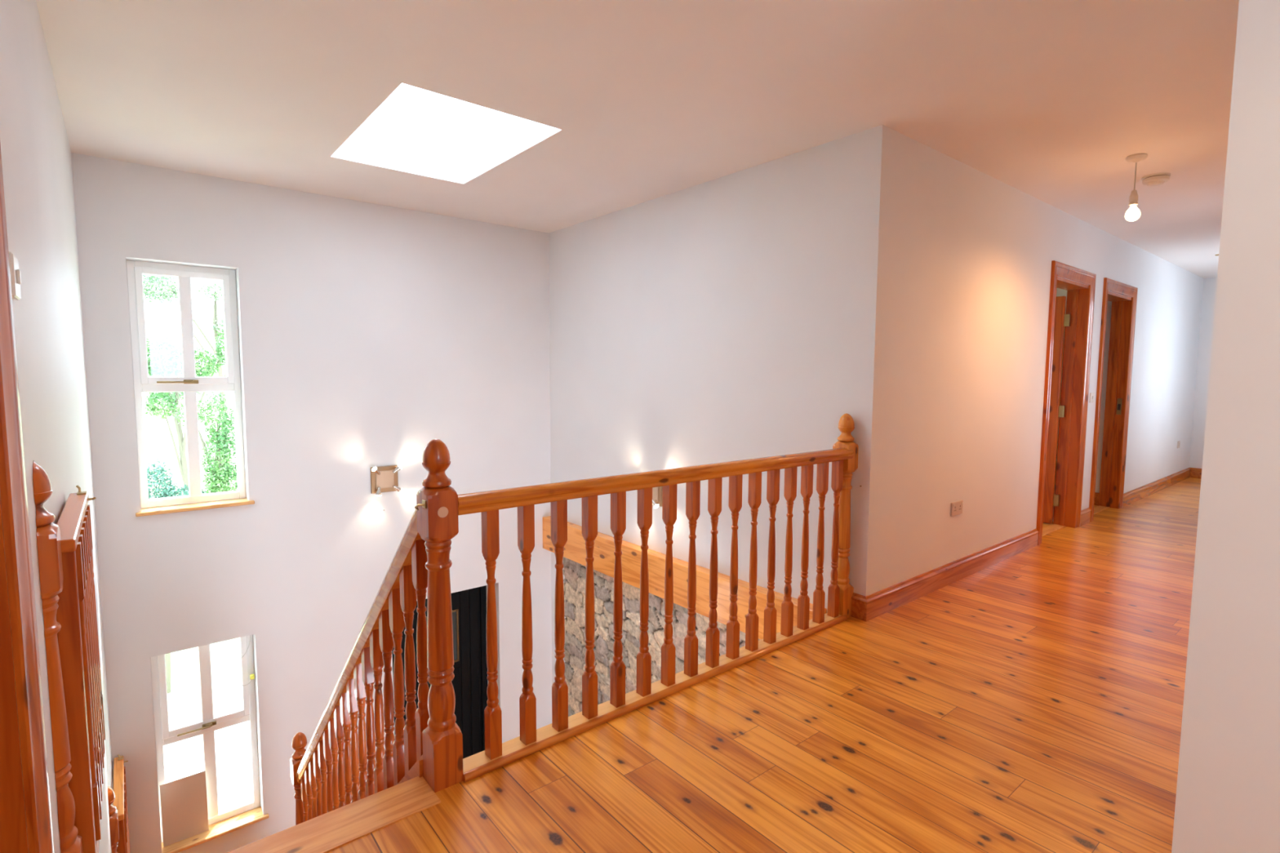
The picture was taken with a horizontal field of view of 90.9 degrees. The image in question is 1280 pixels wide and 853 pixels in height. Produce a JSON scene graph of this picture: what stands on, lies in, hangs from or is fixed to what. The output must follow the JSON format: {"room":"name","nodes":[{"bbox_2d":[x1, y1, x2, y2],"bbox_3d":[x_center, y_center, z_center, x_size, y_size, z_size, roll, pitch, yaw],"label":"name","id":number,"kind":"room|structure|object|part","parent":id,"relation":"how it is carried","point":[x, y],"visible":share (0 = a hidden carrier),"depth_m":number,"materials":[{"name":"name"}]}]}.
{"room":"stair landing","nodes":[
{"label":"stair landing","id":0,"kind":"room"},
{"bbox_2d":[0,0,113,852],"bbox_3d":[-1.258,1.243,1.256,0.150,5.203,6.564,-4,6,-39],"label":"wall","id":1,"kind":"structure","parent":0,"point":[36,153],"depth_m":1.86,"materials":[{"name":"white paint"}]},
{"bbox_2d":[8,252,21,300],"bbox_3d":[-1.261,-0.302,1.273,0.015,0.086,0.086,-4,6,-39],"label":"light switch","id":2,"kind":"object","parent":1,"relation":"attached to","point":[15,277],"visible":0.9,"depth_m":1.25,"materials":[{"name":"white plastic"}]},
{"bbox_2d":[16,269,21,284],"bbox_3d":[-1.258,-0.303,1.275,0.006,0.028,0.016,-4,6,-39],"label":"rocker switch","id":3,"kind":"object","parent":2,"relation":"attached to","point":[18,273],"depth_m":1.27,"materials":[{"name":"white plastic"}]},
{"bbox_2d":[0,143,53,852],"bbox_3d":[-0.841,0.162,0.674,0.184,2.158,1.026,-4,6,-39],"label":"door","id":4,"kind":"structure","parent":1,"relation":"in","point":[25,812],"depth_m":1.07,"materials":[{"name":"brown wood"}]},
{"bbox_2d":[71,152,551,852],"bbox_3d":[-2.147,0.933,4.951,3.471,5.203,0.300,-4,6,-39],"label":"wall","id":5,"kind":"structure","parent":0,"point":[370,334],"depth_m":4.52,"materials":[{"name":"white paint"}]},
{"bbox_2d":[125,259,254,516],"bbox_3d":[-2.929,-0.252,4.106,0.634,1.584,0.203,-4,6,-39],"label":"window","id":6,"kind":"structure","parent":5,"relation":"attached to","point":[188,384],"depth_m":4.12,"materials":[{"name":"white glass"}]},
{"bbox_3d":[-2.983,-0.289,4.071,0.220,0.026,0.036,-4,6,-39],"label":"handle","id":7,"kind":"part","parent":6,"relation":"part of","materials":[{"name":"gold metal"}]},
{"bbox_3d":[-2.965,-0.643,4.119,0.500,0.731,0.064,-4,6,-39],"label":"sash","id":8,"kind":"part","parent":6,"relation":"part of","materials":[{"name":"white wood"}]},
{"bbox_3d":[-2.914,0.527,4.147,0.634,0.023,0.143,-4,6,-39],"label":"sill","id":9,"kind":"part","parent":6,"relation":"part of","materials":[{"name":"brown wood"}]},
{"bbox_2d":[150,635,269,852],"bbox_3d":[-2.941,2.121,4.302,0.634,1.347,0.203,-4,6,-39],"label":"window","id":10,"kind":"structure","parent":5,"relation":"attached to","point":[209,722],"depth_m":4.34,"materials":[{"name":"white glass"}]},
{"bbox_2d":[160,770,208,847],"bbox_3d":[-3.066,2.570,4.245,0.249,0.414,0.036,-4,6,-39],"label":"leaning board","id":11,"kind":"object","parent":10,"relation":"on","point":[184,801],"visible":1,"depth_m":4.24,"materials":[{"name":"beige wood"}]},
{"bbox_3d":[-2.995,2.046,4.263,0.220,0.026,0.036,-4,6,-39],"label":"handle","id":12,"kind":"part","parent":10,"relation":"part of","materials":[{"name":"gold metal"}]},
{"bbox_3d":[-2.978,1.755,4.318,0.500,0.604,0.064,-4,6,-39],"label":"sash","id":13,"kind":"part","parent":10,"relation":"part of","materials":[{"name":"white wood"}]},
{"bbox_3d":[-2.925,2.783,4.334,0.634,0.023,0.143,-4,6,-39],"label":"sill","id":14,"kind":"part","parent":10,"relation":"part of","materials":[{"name":"brown wood"}]},
{"bbox_2d":[234,635,254,685],"bbox_3d":[-2.762,1.629,4.392,0.121,0.369,0.024,-4,6,-39],"label":"cable","id":15,"kind":"object","parent":5,"relation":"hanging from","point":[251,676],"visible":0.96,"depth_m":4.41,"materials":[{"name":"white plastic"}]},
{"bbox_2d":[370,465,402,496],"bbox_3d":[-1.938,0.411,4.820,0.224,0.228,0.094,-4,6,-39],"label":"light","id":16,"kind":"object","parent":5,"relation":"attached to","point":[383,478],"visible":1,"depth_m":4.83,"materials":[{"name":"brown metal"}]},
{"bbox_3d":[-1.957,0.407,4.839,0.136,0.136,0.009,-4,6,-39],"label":"plate","id":17,"kind":"part","parent":16,"relation":"part of","materials":[{"name":"brown metal"}]},
{"bbox_2d":[391,585,488,759],"bbox_3d":[-1.785,2.432,5.551,0.925,2.120,0.075,-4,6,-39],"label":"door","id":18,"kind":"structure","parent":5,"relation":"attached to","point":[468,606],"depth_m":5.70,"materials":[{"name":"black paint"}]},
{"bbox_3d":[-1.746,1.865,5.516,0.295,0.445,0.004,-4,6,-39],"label":"pane","id":19,"kind":"part","parent":18,"relation":"part of","materials":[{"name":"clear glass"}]},
{"bbox_3d":[-1.774,2.433,5.538,0.925,2.120,0.040,-4,6,-39],"label":"frame","id":20,"kind":"part","parent":18,"relation":"part of","materials":[{"name":"black paint"}]},
{"bbox_2d":[35,0,1239,278],"bbox_3d":[2.414,-1.685,4.106,12.615,0.200,7.100,-4,6,-39],"label":"ceiling","id":21,"kind":"structure","parent":0,"point":[1049,100],"depth_m":2.77,"materials":[{"name":"paint"}]},
{"bbox_2d":[332,83,558,182],"bbox_3d":[-1.100,-1.684,3.444,0.934,0.248,1.334,-4,6,-39],"label":"window","id":22,"kind":"structure","parent":21,"relation":"attached to","point":[415,129],"depth_m":3.36,"materials":[{"name":"white glass"}]},
{"bbox_2d":[1124,153,1147,221],"bbox_3d":[2.824,-1.358,3.600,0.100,0.363,0.100,-4,6,-39],"label":"pendant light","id":23,"kind":"object","parent":21,"relation":"hanging from","point":[1133,213],"visible":1,"depth_m":3.59,"materials":[{"name":"white plastic"}]},
{"bbox_3d":[2.823,-1.223,3.611,0.072,0.092,0.072,-4,6,-39],"label":"bulb","id":24,"kind":"part","parent":23,"relation":"part of","materials":[{"name":"white glass"}]},
{"bbox_2d":[1141,172,1170,186],"bbox_3d":[3.225,-1.536,3.943,0.144,0.060,0.144,-4,6,-39],"label":"smoke detector","id":25,"kind":"object","parent":21,"relation":"attached to","point":[1156,179],"visible":1,"depth_m":3.90,"materials":[{"name":"white plastic"}]},
{"bbox_2d":[562,556,759,716],"bbox_3d":[0.221,2.393,4.744,0.109,2.350,2.815,-4,6,-39],"label":"stone wall","id":26,"kind":"structure","parent":0,"point":[575,573],"depth_m":5.21,"materials":[{"name":"grey stone"}]},
{"bbox_2d":[549,133,855,685],"bbox_3d":[0.805,1.029,3.970,0.150,5.203,4.964,-4,6,-39],"label":"wall","id":27,"kind":"structure","parent":0,"point":[707,322],"depth_m":4.13,"materials":[{"name":"white paint"}]},
{"bbox_2d":[652,486,662,508],"bbox_3d":[0.069,0.482,4.636,0.094,0.228,0.224,-4,6,-39],"label":"light","id":28,"kind":"object","parent":27,"relation":"attached to","point":[656,491],"visible":0.23,"depth_m":4.60,"materials":[{"name":"brown metal"}]},
{"bbox_3d":[0.088,0.479,4.654,0.009,0.136,0.136,-4,6,-39],"label":"plate","id":29,"kind":"part","parent":28,"relation":"part of","materials":[{"name":"brown metal"}]},
{"bbox_3d":[0.098,0.478,4.662,0.017,0.200,0.200,-4,6,-39],"label":"plate","id":30,"kind":"part","parent":28,"relation":"part of","materials":[{"name":"brown metal"}]},
{"bbox_2d":[542,515,826,639],"bbox_3d":[0.078,1.073,4.674,0.091,0.292,2.964,-4,6,-39],"label":"lintel beam","id":31,"kind":"structure","parent":27,"relation":"attached to","point":[575,550],"depth_m":4.49,"materials":[{"name":"brown wood"}]},
{"bbox_2d":[326,477,1200,852],"bbox_3d":[2.929,1.046,4.832,10.865,0.250,6.800,-4,6,-39],"label":"floor","id":32,"kind":"structure","parent":0,"point":[1032,700],"depth_m":2.25,"materials":[{"name":"brown wood"}]},
{"bbox_2d":[414,413,858,792],"bbox_3d":[0.227,0.533,2.667,2.343,1.100,0.110,-4,6,-39],"label":"balustrade","id":33,"kind":"object","parent":32,"relation":"on","point":[438,507],"visible":1,"depth_m":2.40,"materials":[{"name":"red wood"}]},
{"bbox_3d":[-0.629,0.660,1.985,0.094,0.951,0.094,-4,6,-39],"label":"newel post","id":34,"kind":"part","parent":33,"relation":"part of","materials":[{"name":"red wood"}]},
{"bbox_3d":[0.233,1.070,2.721,2.130,0.022,0.077,-4,6,-39],"label":"rail","id":35,"kind":"part","parent":33,"relation":"part of","materials":[{"name":"brown wood"}]},
{"bbox_3d":[0.270,1.071,2.690,2.148,0.025,0.018,-4,6,-39],"label":"moulding","id":36,"kind":"part","parent":33,"relation":"part of","materials":[{"name":"brown wood"}]},
{"bbox_3d":[0.265,0.191,2.654,2.180,0.060,0.065,-4,6,-39],"label":"handrail","id":37,"kind":"part","parent":33,"relation":"part of","materials":[{"name":"brown wood"}]},
{"bbox_3d":[1.092,0.553,3.390,0.094,0.951,0.094,-4,6,-39],"label":"newel post","id":38,"kind":"part","parent":33,"relation":"part of","materials":[{"name":"brown wood"}]},
{"bbox_2d":[846,124,1204,595],"bbox_3d":[4.138,-0.430,5.748,7.694,2.553,0.150,-4,6,-39],"label":"wall","id":39,"kind":"structure","parent":0,"point":[951,261],"depth_m":3.90,"materials":[{"name":"white paint"}]},
{"bbox_2d":[850,528,1038,621],"bbox_3d":[2.106,0.909,4.133,2.418,0.129,0.092,-4,6,-39],"label":"baseboard","id":40,"kind":"structure","parent":39,"relation":"attached to","point":[865,608],"depth_m":3.83,"materials":[{"name":"brown wood"}]},
{"bbox_2d":[950,500,963,516],"bbox_3d":[1.992,0.514,3.961,0.146,0.086,0.015,-4,6,-39],"label":"double socket","id":41,"kind":"object","parent":39,"relation":"attached to","point":[956,507],"visible":1,"depth_m":3.95,"materials":[{"name":"plastic"}]},
{"bbox_2d":[1035,260,1096,545],"bbox_3d":[3.168,-0.214,5.440,0.969,2.162,0.922,-4,6,-39],"label":"door","id":42,"kind":"structure","parent":39,"relation":"in","point":[1066,501],"depth_m":5.39,"materials":[{"name":"brown wood"}]},
{"bbox_2d":[1080,507,1091,526],"bbox_3d":[3.933,0.799,5.577,0.275,0.129,0.020,-4,6,-39],"label":"baseboard","id":43,"kind":"structure","parent":39,"relation":"in","point":[1085,513],"depth_m":5.58,"materials":[{"name":"brown wood"}]},
{"bbox_2d":[1088,392,1093,402],"bbox_3d":[3.943,-0.251,5.497,0.086,0.086,0.015,-4,6,-39],"label":"light switch","id":44,"kind":"object","parent":39,"relation":"attached to","point":[1091,394],"visible":1,"depth_m":5.48,"materials":[{"name":"white plastic"}]},
{"bbox_2d":[1088,277,1137,521],"bbox_3d":[4.382,-0.250,5.953,0.979,2.162,0.179,-4,6,-39],"label":"door","id":45,"kind":"structure","parent":39,"relation":"in","point":[1123,311],"depth_m":6.17,"materials":[{"name":"brown wood"}]},
{"bbox_3d":[4.703,-0.196,6.186,0.005,0.160,0.038,-4,6,-39],"label":"strike plate","id":46,"kind":"part","parent":45,"relation":"part of","materials":[{"name":"gold metal"}]},
{"bbox_2d":[1122,467,1201,507],"bbox_3d":[6.461,0.721,6.674,3.040,0.129,1.520,-4,6,-39],"label":"baseboard","id":47,"kind":"structure","parent":39,"relation":"attached to","point":[1130,497],"depth_m":7.20,"materials":[{"name":"brown wood"}]},
{"bbox_2d":[1053,287,1066,519],"bbox_3d":[2.753,-0.527,6.831,0.100,2.553,3.285,-4,6,-39],"label":"wall","id":48,"kind":"structure","parent":0,"point":[1060,292],"depth_m":5.56,"materials":[{"name":"white paint"}]},
{"bbox_2d":[1094,301,1111,493],"bbox_3d":[3.667,-0.584,7.576,0.100,2.553,3.285,-4,6,-39],"label":"wall","id":49,"kind":"structure","parent":0,"point":[1109,303],"depth_m":6.32,"materials":[{"name":"white paint"}]},
{"bbox_2d":[1093,492,1099,505],"bbox_3d":[3.615,0.626,7.638,0.018,0.130,3.285,-4,6,-39],"label":"baseboard","id":50,"kind":"structure","parent":49,"relation":"attached to","point":[1096,494],"depth_m":6.39,"materials":[{"name":"brown wood"}]},
{"bbox_2d":[1189,277,1217,468],"bbox_3d":[7.702,-0.563,7.582,0.150,2.553,1.820,-4,6,-39],"label":"wall","id":51,"kind":"structure","parent":0,"point":[1209,291],"depth_m":8.06,"materials":[{"name":"white paint"}]},
{"bbox_2d":[1171,0,1279,852],"bbox_3d":[4.651,-0.284,4.017,9.100,2.553,0.150,-4,6,-39],"label":"wall","id":52,"kind":"structure","parent":0,"point":[1228,797],"depth_m":1.17,"materials":[{"name":"white paint"}]},
{"bbox_3d":[-2.669,3.354,4.017,0.950,0.220,0.804,-4,6,-39],"label":"floor","id":53,"kind":"structure","parent":0,"visible":0},
{"bbox_2d":[107,786,119,852],"bbox_3d":[-2.796,2.591,3.389,0.032,1.395,0.094,-4,6,-39],"label":"newel post","id":54,"kind":"object","parent":53,"relation":"on","point":[113,815],"visible":1,"depth_m":3.32,"materials":[{"name":"red wood"}]},
{"bbox_3d":[-2.796,2.665,3.395,0.032,1.246,0.094,-4,6,-39],"label":"post","id":55,"kind":"part","parent":54,"relation":"part of","materials":[{"name":"red wood"}]},
{"bbox_2d":[112,754,130,852],"bbox_3d":[-3.018,2.630,3.706,0.069,1.170,0.681,-4,6,-39],"label":"balustrade","id":56,"kind":"object","parent":54,"relation":"attached to","point":[120,802],"visible":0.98,"depth_m":3.58,"materials":[{"name":"red wood"}]},
{"bbox_3d":[-3.024,2.091,3.657,0.047,0.032,0.677,-4,6,-39],"label":"rail","id":57,"kind":"part","parent":56,"relation":"part of","materials":[{"name":"brown wood"}]},
{"bbox_2d":[227,760,440,852],"bbox_3d":[-1.677,2.186,2.680,0.907,2.338,2.397,-4,6,-39],"label":"staircase","id":58,"kind":"structure","parent":53,"relation":"on","point":[327,832],"depth_m":1.83,"materials":[{"name":"brown wood"}]},
{"bbox_2d":[32,460,83,852],"bbox_3d":[-1.359,0.623,1.478,0.032,1.100,0.094,-4,6,-39],"label":"newel post","id":59,"kind":"object","parent":58,"relation":"on","point":[48,533],"visible":1,"depth_m":1.45,"materials":[{"name":"red wood"}]},
{"bbox_2d":[56,484,105,852],"bbox_3d":[-1.626,0.689,1.852,0.069,0.944,0.783,-4,6,-39],"label":"balustrade","id":60,"kind":"object","parent":59,"relation":"attached to","point":[77,636],"visible":0.98,"depth_m":1.59,"materials":[{"name":"red wood"}]},
{"bbox_3d":[-1.633,0.263,1.812,0.047,0.032,0.779,-4,6,-39],"label":"rail","id":61,"kind":"part","parent":60,"relation":"part of","materials":[{"name":"red wood"}]},
{"bbox_3d":[-1.638,1.100,1.883,0.041,0.060,0.684,-4,6,-39],"label":"rail","id":62,"kind":"part","parent":60,"relation":"part of","materials":[{"name":"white wood"}]},
{"bbox_2d":[289,509,429,825],"bbox_3d":[-1.386,1.739,2.978,0.094,3.175,2.250,-4,6,-39],"label":"balustrade","id":63,"kind":"object","parent":58,"relation":"on","point":[405,581],"visible":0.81,"depth_m":2.49,"materials":[{"name":"red wood"}]},
{"bbox_3d":[-2.073,2.628,3.889,0.094,1.246,0.094,-4,6,-39],"label":"newel post","id":64,"kind":"part","parent":63,"relation":"part of","materials":[{"name":"red wood"}]},
{"bbox_3d":[-1.358,1.976,2.962,0.060,2.018,2.153,-4,6,-39],"label":"rail","id":65,"kind":"part","parent":63,"relation":"part of","materials":[{"name":"red wood"}]},
{"label":"outside","id":66,"kind":"structure","parent":0,"visible":0},
{"bbox_2d":[163,706,252,806],"bbox_3d":[-3.637,3.489,6.307,26.000,0.070,3.336,-4,6,-39],"label":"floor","id":67,"kind":"structure","parent":66,"point":[183,758],"depth_m":6.48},
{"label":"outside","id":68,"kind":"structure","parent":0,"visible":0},
{"bbox_2d":[142,365,242,726],"bbox_3d":[-16.808,-0.676,28.460,70.000,4.584,54.736,-4,6,-39],"label":"ground","id":69,"kind":"structure","parent":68,"point":[184,701],"depth_m":8.72,"materials":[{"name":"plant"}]},
{"bbox_2d":[146,458,207,693],"bbox_3d":[-5.914,1.909,7.779,0.797,3.041,1.050,4,6,36],"label":"shrub","id":70,"kind":"object","parent":69,"relation":"on","point":[167,491],"visible":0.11,"depth_m":7.70,"materials":[{"name":"green plant"}]},
{"bbox_2d":[142,325,225,489],"bbox_3d":[-7.847,0.626,11.051,1.544,4.856,0.958,-4,6,-39],"label":"tree","id":71,"kind":"object","parent":69,"relation":"on","point":[174,357],"visible":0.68,"depth_m":10.77,"materials":[{"name":"green plant"}]},
{"bbox_2d":[142,275,229,491],"bbox_3d":[-10.876,-1.209,15.604,2.751,6.242,1.166,-4,6,-39],"label":"tree","id":72,"kind":"object","parent":69,"relation":"on","point":[157,293],"visible":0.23,"depth_m":15.23,"materials":[{"name":"green plant"}]},
{"bbox_2d":[171,391,237,493],"bbox_3d":[-6.211,1.341,9.298,1.332,3.835,1.151,-3,6,-32],"label":"tree","id":73,"kind":"object","parent":69,"relation":"on","point":[219,474],"visible":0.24,"depth_m":9.14,"materials":[{"name":"green plant"}]}
]}

